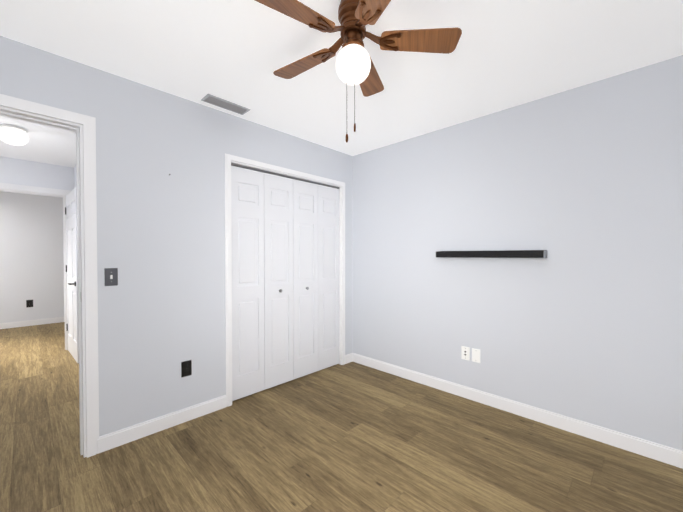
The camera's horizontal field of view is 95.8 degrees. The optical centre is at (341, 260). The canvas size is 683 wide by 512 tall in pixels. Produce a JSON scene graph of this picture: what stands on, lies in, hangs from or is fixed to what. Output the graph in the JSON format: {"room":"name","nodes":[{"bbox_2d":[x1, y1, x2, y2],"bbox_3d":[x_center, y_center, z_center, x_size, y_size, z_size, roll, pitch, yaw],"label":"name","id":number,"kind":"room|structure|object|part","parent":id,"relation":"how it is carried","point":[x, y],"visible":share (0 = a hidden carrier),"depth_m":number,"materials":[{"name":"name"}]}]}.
{"room":"empty bedroom","nodes":[
{"label":"empty bedroom","id":0,"kind":"room"},
{"bbox_2d":[0,191,64,322],"bbox_3d":[-5.744,-0.041,5.467,0.120,2.440,5.910,1,1,44],"label":"wall","id":1,"kind":"structure","parent":0,"point":[31,249],"depth_m":5.55,"materials":[{"name":"white paint"}]},
{"bbox_2d":[26,300,32,307],"bbox_3d":[-5.597,0.778,5.537,0.008,0.136,0.091,1,1,44],"label":"outlet","id":2,"kind":"object","parent":1,"relation":"attached to","point":[29,303],"visible":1,"depth_m":5.53,"materials":[{"name":"black plastic"}]},
{"bbox_2d":[0,317,64,328],"bbox_3d":[-5.738,1.130,5.394,0.014,0.100,5.790,1,1,44],"label":"baseboard","id":3,"kind":"structure","parent":1,"relation":"attached to","point":[30,322],"depth_m":5.54,"materials":[{"name":"white wood"}]},
{"bbox_2d":[0,156,73,190],"bbox_3d":[-4.073,-0.016,3.744,0.120,2.440,5.790,1,1,44],"label":"wall","id":4,"kind":"structure","parent":0,"point":[27,173],"depth_m":3.88,"materials":[{"name":"white paint"}]},
{"bbox_2d":[0,183,70,349],"bbox_3d":[-3.982,0.139,3.838,0.152,2.126,0.962,1,1,44],"label":"trim","id":5,"kind":"structure","parent":4,"relation":"attached to","point":[15,188],"depth_m":4.04,"materials":[{"name":"white wood"}]},
{"bbox_2d":[74,165,76,187],"bbox_3d":[-2.519,-0.008,3.193,2.870,2.440,0.120,1,1,44],"label":"wall","id":6,"kind":"structure","parent":0,"point":[75,177],"depth_m":4.04,"materials":[{"name":"white paint"}]},
{"bbox_2d":[65,187,78,362],"bbox_3d":[-3.352,0.173,3.828,0.788,2.038,0.100,1,1,44],"label":"door","id":7,"kind":"structure","parent":6,"relation":"in","point":[72,272],"depth_m":3.78,"materials":[{"name":"white wood"}]},
{"bbox_2d":[0,36,352,436],"bbox_3d":[-1.147,0.002,2.456,0.120,2.440,3.530,1,1,44],"label":"wall","id":8,"kind":"structure","parent":0,"point":[161,248],"depth_m":2.20,"materials":[{"name":"paint"}]},
{"bbox_2d":[0,94,98,457],"bbox_3d":[-1.925,0.171,1.666,0.152,2.126,0.942,1,1,44],"label":"door frame","id":9,"kind":"structure","parent":8,"relation":"attached to","point":[82,126],"depth_m":1.92,"materials":[{"name":"white wood"}]},
{"bbox_2d":[104,268,117,285],"bbox_3d":[-1.495,0.109,2.005,0.018,0.115,0.070,1,1,44],"label":"light switch","id":10,"kind":"object","parent":8,"relation":"attached to","point":[111,276],"visible":1,"depth_m":2.01,"materials":[{"name":"grey"}]},
{"bbox_2d":[97,395,226,453],"bbox_3d":[-1.257,1.175,2.266,0.014,0.100,0.850,1,1,44],"label":"baseboard","id":11,"kind":"structure","parent":8,"relation":"attached to","point":[106,442],"depth_m":2.20,"materials":[{"name":"white wood"}]},
{"bbox_2d":[181,359,191,377],"bbox_3d":[-1.178,0.824,2.345,0.008,0.122,0.078,1,1,44],"label":"outlet","id":12,"kind":"object","parent":8,"relation":"attached to","point":[186,368],"visible":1,"depth_m":2.34,"materials":[{"name":"black plastic"}]},
{"bbox_2d":[231,166,338,400],"bbox_3d":[-0.483,0.195,3.089,0.066,2.012,1.312,1,1,44],"label":"bifold closet doors","id":13,"kind":"structure","parent":8,"relation":"in","point":[285,277],"depth_m":2.99,"materials":[{"name":"white wood"}]},
{"bbox_2d":[225,153,344,406],"bbox_3d":[-0.501,0.163,3.106,0.136,2.101,1.430,1,1,44],"label":"trim","id":14,"kind":"structure","parent":8,"relation":"attached to","point":[236,161],"depth_m":2.75,"materials":[{"name":"white painted wood"}]},
{"bbox_2d":[0,322,682,511],"bbox_3d":[-2.675,1.272,2.474,8.720,0.100,5.910,1,1,44],"label":"floor","id":15,"kind":"structure","parent":0,"point":[352,437],"depth_m":1.92,"materials":[{"name":"brown wood"}]},
{"bbox_2d":[0,0,682,167],"bbox_3d":[-2.675,-1.268,2.437,8.720,0.100,5.910,1,1,44],"label":"ceiling","id":16,"kind":"structure","parent":0,"point":[505,54],"depth_m":1.81,"materials":[{"name":"white paint"}]},
{"bbox_2d":[0,124,28,145],"bbox_3d":[-3.029,-1.145,2.849,0.195,0.156,0.195,1,1,44],"label":"hall ceiling light","id":17,"kind":"object","parent":16,"relation":"attached to","point":[13,135],"visible":1,"depth_m":2.80,"materials":[{"name":"white glass"}]},
{"bbox_2d":[201,94,249,114],"bbox_3d":[-0.900,-1.212,2.413,0.130,0.010,0.340,1,1,44],"label":"ceiling vent","id":18,"kind":"object","parent":16,"relation":"in","point":[223,103],"visible":1,"depth_m":2.39,"materials":[{"name":"grey metal"}]},
{"bbox_2d":[255,0,461,142],"bbox_3d":[0.031,-0.871,1.451,0.955,0.665,0.956,1,1,44],"label":"ceiling fan","id":19,"kind":"object","parent":16,"relation":"hanging from","point":[355,65],"visible":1,"depth_m":1.41,"materials":[{"name":"brown wood"}]},
{"bbox_3d":[0.055,-0.915,1.450,0.166,0.161,0.166,1,1,44],"label":"lamp shade","id":20,"kind":"part","parent":19,"relation":"part of","materials":[{"name":"white glass"}]},
{"bbox_2d":[352,55,682,450],"bbox_3d":[1.276,0.000,2.635,3.330,2.440,0.120,1,1,44],"label":"wall","id":21,"kind":"structure","parent":0,"point":[583,187],"depth_m":2.30,"materials":[{"name":"paint"}]},
{"bbox_2d":[461,346,469,360],"bbox_3d":[1.098,0.824,2.732,0.072,0.116,0.008,1,1,44],"label":"outlet","id":22,"kind":"object","parent":21,"relation":"attached to","point":[465,353],"visible":1,"depth_m":2.73,"materials":[{"name":"white plastic"}]},
{"bbox_2d":[472,348,479,362],"bbox_3d":[1.164,0.824,2.668,0.072,0.116,0.007,1,1,44],"label":"wall plate","id":23,"kind":"object","parent":21,"relation":"attached to","point":[475,355],"visible":1,"depth_m":2.66,"materials":[{"name":"white plastic"}]},
{"bbox_2d":[436,250,546,257],"bbox_3d":[1.196,-0.051,2.558,0.846,0.058,0.100,1,1,44],"label":"ledge shelf","id":24,"kind":"object","parent":21,"relation":"attached to","point":[505,254],"visible":1,"depth_m":2.46,"materials":[{"name":"black wood"}]},
{"bbox_2d":[349,353,682,468],"bbox_3d":[1.219,1.170,2.614,3.060,0.100,0.014,1,1,44],"label":"baseboard","id":25,"kind":"structure","parent":21,"relation":"attached to","point":[636,445],"depth_m":2.31,"materials":[{"name":"white wood"}]}
]}

